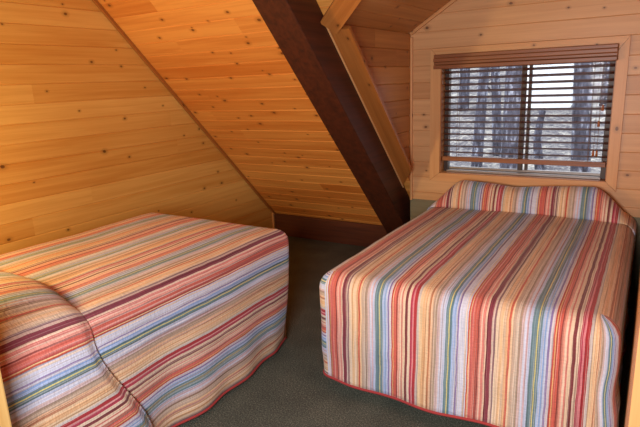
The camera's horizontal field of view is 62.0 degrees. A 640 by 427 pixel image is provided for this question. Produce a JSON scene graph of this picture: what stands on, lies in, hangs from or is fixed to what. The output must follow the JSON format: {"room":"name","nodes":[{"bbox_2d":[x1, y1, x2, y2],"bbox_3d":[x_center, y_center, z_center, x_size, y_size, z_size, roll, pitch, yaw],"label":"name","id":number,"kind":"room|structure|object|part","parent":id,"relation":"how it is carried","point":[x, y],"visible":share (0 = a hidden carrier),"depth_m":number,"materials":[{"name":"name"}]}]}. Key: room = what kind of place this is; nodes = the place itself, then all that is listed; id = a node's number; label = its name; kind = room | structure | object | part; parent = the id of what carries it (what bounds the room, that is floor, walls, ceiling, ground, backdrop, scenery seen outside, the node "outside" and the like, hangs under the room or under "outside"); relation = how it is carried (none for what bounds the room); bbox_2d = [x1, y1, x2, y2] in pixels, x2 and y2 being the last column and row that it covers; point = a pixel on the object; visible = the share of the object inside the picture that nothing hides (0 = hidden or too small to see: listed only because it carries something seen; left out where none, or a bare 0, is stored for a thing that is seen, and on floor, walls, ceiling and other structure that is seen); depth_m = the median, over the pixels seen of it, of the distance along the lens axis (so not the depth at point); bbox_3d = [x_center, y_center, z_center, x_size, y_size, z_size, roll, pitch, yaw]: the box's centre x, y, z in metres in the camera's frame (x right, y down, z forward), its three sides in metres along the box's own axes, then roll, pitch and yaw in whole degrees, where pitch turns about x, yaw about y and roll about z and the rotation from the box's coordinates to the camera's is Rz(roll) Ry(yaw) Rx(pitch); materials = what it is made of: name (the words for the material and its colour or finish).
{"room":"attic bedroom","nodes":[
{"label":"attic bedroom","id":0,"kind":"room"},
{"bbox_2d":[0,0,272,254],"bbox_3d":[-2.128,-0.403,2.819,0.005,2.785,6.600,6,16,31],"label":"wall","id":1,"kind":"structure","parent":0,"point":[91,138],"depth_m":3.65,"materials":[{"name":"brown wood"}]},
{"bbox_2d":[92,0,274,213],"bbox_3d":[-1.161,-0.941,4.294,0.022,2.525,2.449,6,16,31],"label":"trim","id":2,"kind":"structure","parent":1,"relation":"attached to","point":[96,2],"depth_m":4.27,"materials":[{"name":"orange wood"}]},
{"bbox_2d":[272,213,274,228],"bbox_3d":[-0.487,0.102,5.601,0.019,0.250,0.021,6,16,31],"label":"trim","id":3,"kind":"structure","parent":1,"relation":"attached to","point":[273,216],"depth_m":5.59,"materials":[{"name":"brown wood"}]},
{"bbox_2d":[98,0,409,224],"bbox_3d":[0.965,-0.716,3.022,5.000,2.518,2.441,6,16,31],"label":"ceiling","id":4,"kind":"structure","parent":0,"point":[221,58],"depth_m":3.99,"materials":[{"name":"brown wood"}]},
{"bbox_2d":[252,0,409,233],"bbox_3d":[0.186,-0.700,3.553,0.209,2.738,2.818,6,16,31],"label":"roof beam","id":5,"kind":"structure","parent":4,"relation":"attached to","point":[307,45],"depth_m":3.30,"materials":[{"name":"brown wood"}]},
{"bbox_2d":[343,23,410,180],"bbox_3d":[0.392,-0.674,3.575,0.005,1.160,1.124,6,16,31],"label":"wall","id":6,"kind":"structure","parent":0,"point":[386,52],"depth_m":3.70,"materials":[{"name":"brown wood"}]},
{"bbox_2d":[321,0,360,33],"bbox_3d":[0.261,-1.213,2.551,0.124,0.594,0.982,-9,16,-26],"label":"trim","id":7,"kind":"structure","parent":6,"relation":"attached to","point":[338,12],"depth_m":2.88,"materials":[{"name":"orange wood"}]},
{"bbox_2d":[327,26,410,187],"bbox_3d":[0.406,-0.636,3.593,0.133,1.123,1.072,6,16,31],"label":"trim","id":8,"kind":"structure","parent":6,"relation":"attached to","point":[345,39],"depth_m":3.42,"materials":[{"name":"orange wood"}]},
{"bbox_2d":[410,0,456,34],"bbox_3d":[0.987,-1.511,3.635,0.792,0.501,0.022,6,16,31],"label":"trim","id":9,"kind":"structure","parent":6,"relation":"attached to","point":[451,2],"depth_m":3.77,"materials":[{"name":"brown wood"}]},
{"bbox_2d":[345,0,450,31],"bbox_3d":[0.922,-1.318,2.791,1.592,0.499,1.572,6,16,31],"label":"ceiling","id":10,"kind":"structure","parent":0,"point":[398,15],"depth_m":3.37,"materials":[{"name":"brown wood"}]},
{"bbox_2d":[177,236,634,426],"bbox_3d":[0.007,1.208,1.784,5.200,0.100,6.600,6,16,31],"label":"floor","id":11,"kind":"structure","parent":0,"point":[290,388],"depth_m":2.76,"materials":[{"name":"carpet"}]},
{"bbox_2d":[0,371,11,426],"bbox_3d":[-0.999,-0.114,1.376,0.070,2.739,0.094,6,16,31],"label":"wooden post","id":12,"kind":"object","parent":11,"relation":"on","point":[5,421],"visible":1,"depth_m":1.55,"materials":[{"name":"brown wood"}]},
{"bbox_3d":[1.015,0.479,3.105,1.234,0.599,1.650,6,16,31],"label":"bed","id":13,"kind":"object","parent":11,"relation":"on","visible":0},
{"bbox_2d":[319,180,636,426],"bbox_3d":[0.995,0.345,3.038,1.382,0.772,1.788,6,16,31],"label":"bedspread","id":14,"kind":"object","parent":13,"relation":"on","point":[495,305],"visible":1,"depth_m":2.45,"materials":[{"name":"fabric"}]},
{"bbox_2d":[426,180,636,267],"bbox_3d":[1.399,0.155,3.682,1.342,0.744,0.223,6,16,31],"label":"pillow","id":15,"kind":"object","parent":14,"relation":"on","point":[564,202],"depth_m":3.50,"materials":[{"name":"fabric"}]},
{"bbox_3d":[-1.162,0.625,2.657,1.060,0.703,1.860,6,16,31],"label":"bed","id":16,"kind":"object","parent":11,"relation":"on","visible":0},
{"bbox_2d":[0,212,288,426],"bbox_3d":[-1.151,0.546,2.653,1.307,0.812,1.968,6,16,31],"label":"bedspread","id":17,"kind":"object","parent":16,"relation":"on","point":[151,319],"visible":1,"depth_m":2.40,"materials":[{"name":"fabric"}]},
{"bbox_2d":[0,270,152,426],"bbox_3d":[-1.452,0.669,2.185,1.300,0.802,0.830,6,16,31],"label":"pillow","id":18,"kind":"object","parent":17,"relation":"on","point":[72,348],"depth_m":1.97,"materials":[{"name":"fabric"}]},
{"bbox_2d":[410,199,639,309],"bbox_3d":[1.592,0.093,4.154,1.587,0.800,0.744,6,16,31],"label":"wall","id":19,"kind":"structure","parent":0,"point":[417,206],"depth_m":3.52,"materials":[{"name":"brown wood"}]},
{"bbox_2d":[274,213,386,246],"bbox_3d":[0.271,0.186,5.187,1.751,0.228,0.048,6,16,31],"label":"baseboard","id":20,"kind":"structure","parent":19,"relation":"attached to","point":[329,230],"depth_m":5.26,"materials":[{"name":"brown wood"}]},
{"bbox_2d":[410,0,639,216],"bbox_3d":[1.353,-0.881,3.582,1.587,1.742,0.024,6,16,31],"label":"wall","id":21,"kind":"structure","parent":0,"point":[464,23],"depth_m":3.50,"materials":[{"name":"brown wood"}]},
{"bbox_2d":[433,44,618,166],"bbox_3d":[1.347,-0.717,3.633,1.155,0.764,0.138,6,16,31],"label":"window blind","id":22,"kind":"object","parent":21,"relation":"attached to","point":[604,53],"visible":0.99,"depth_m":3.58,"materials":[{"name":"brown wood"}]},
{"bbox_3d":[1.013,-0.721,3.894,0.002,0.650,0.054,6,16,31],"label":"ladder cord","id":23,"kind":"part","parent":22,"relation":"part of","materials":[{"name":"brown fabric"}]},
{"bbox_3d":[1.384,-0.681,3.669,0.002,0.650,0.054,6,16,31],"label":"ladder cord","id":24,"kind":"part","parent":22,"relation":"part of","materials":[{"name":"brown fabric"}]},
{"bbox_3d":[1.397,-0.370,3.746,1.090,0.033,0.054,6,16,31],"label":"rail","id":25,"kind":"part","parent":22,"relation":"part of","materials":[{"name":"brown wood"}]},
{"bbox_3d":[1.369,-1.022,3.583,1.090,0.055,0.055,6,16,31],"label":"head rail","id":26,"kind":"part","parent":22,"relation":"part of","materials":[{"name":"brown wood"}]},
{"bbox_3d":[1.756,-0.640,3.445,0.002,0.650,0.054,6,16,31],"label":"ladder cord","id":27,"kind":"part","parent":22,"relation":"part of","materials":[{"name":"brown fabric"}]},
{"bbox_3d":[1.761,-0.680,3.384,0.002,0.565,0.002,6,16,31],"label":"lift cord","id":28,"kind":"part","parent":22,"relation":"part of","materials":[{"name":"brown fabric"}]},
{"bbox_3d":[1.778,-0.678,3.373,0.002,0.565,0.002,6,16,31],"label":"lift cord","id":29,"kind":"part","parent":22,"relation":"part of","materials":[{"name":"brown fabric"}]},
{"bbox_2d":[429,35,630,191],"bbox_3d":[1.389,-0.678,3.691,1.251,0.960,0.150,6,16,31],"label":"window","id":30,"kind":"structure","parent":21,"relation":"attached to","point":[440,170],"depth_m":3.66,"materials":[{"name":"brown wood"}]},
{"bbox_3d":[1.414,-0.673,3.720,1.102,0.807,0.050,6,16,31],"label":"frame","id":31,"kind":"part","parent":30,"relation":"part of","materials":[{"name":"brown wood"}]},
{"bbox_2d":[624,266,639,426],"bbox_3d":[1.413,-0.399,2.130,0.100,2.740,2.560,6,16,31],"label":"wall partition","id":32,"kind":"structure","parent":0,"point":[632,409],"depth_m":1.35,"materials":[{"name":"brown wood"}]},
{"label":"outside","id":33,"kind":"structure","parent":0,"visible":0},
{"bbox_2d":[450,62,605,172],"bbox_3d":[7.658,-4.955,17.608,30.000,5.008,30.000,6,16,31],"label":"ground","id":34,"kind":"structure","parent":33,"point":[598,69],"depth_m":10.84,"materials":[{"name":"white snow"}]},
{"bbox_2d":[458,68,469,111],"bbox_3d":[3.335,-5.293,12.127,1.312,6.002,0.687,10,19,41],"label":"tree","id":35,"kind":"object","parent":34,"relation":"on","point":[462,74],"visible":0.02,"depth_m":12.70,"materials":[{"name":"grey plant"}]},
{"bbox_2d":[471,67,489,166],"bbox_3d":[2.436,-2.955,8.045,1.353,5.004,0.730,2,15,17],"label":"tree","id":36,"kind":"object","parent":34,"relation":"on","point":[476,131],"visible":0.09,"depth_m":8.28,"materials":[{"name":"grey plant"}]},
{"bbox_2d":[488,67,503,155],"bbox_3d":[2.975,-3.388,8.999,1.304,5.011,0.906,6,16,31],"label":"tree","id":37,"kind":"object","parent":34,"relation":"on","point":[494,125],"visible":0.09,"depth_m":9.29,"materials":[{"name":"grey plant"}]},
{"bbox_2d":[499,66,526,168],"bbox_3d":[2.445,-2.840,6.483,0.903,6.007,0.824,11,19,43],"label":"tree","id":38,"kind":"object","parent":34,"relation":"on","point":[512,99],"visible":0.26,"depth_m":6.93,"materials":[{"name":"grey plant"}]},
{"bbox_2d":[533,110,545,169],"bbox_3d":[3.335,-0.997,8.064,0.205,1.129,0.161,6,16,31],"label":"tree","id":39,"kind":"object","parent":34,"relation":"on","point":[541,112],"visible":0.57,"depth_m":8.02,"materials":[{"name":"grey plant"}]},
{"bbox_2d":[526,63,573,107],"bbox_3d":[5.555,-3.381,12.809,1.350,2.270,1.900,6,16,31],"label":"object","id":40,"kind":"structure","parent":34,"relation":"on","point":[546,78],"depth_m":12.15,"materials":[{"name":"white"}]},
{"bbox_2d":[570,63,592,171],"bbox_3d":[3.505,-3.165,7.047,1.316,6.006,0.549,6,16,31],"label":"tree","id":41,"kind":"object","parent":34,"relation":"on","point":[576,77],"visible":0.24,"depth_m":7.24,"materials":[{"name":"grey plant"}]},
{"bbox_2d":[599,62,609,105],"bbox_3d":[6.246,-5.177,10.912,1.238,6.004,0.713,6,16,31],"label":"tree","id":42,"kind":"object","parent":34,"relation":"on","point":[605,83],"visible":0.03,"depth_m":11.59,"materials":[{"name":"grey plant"}]}
]}

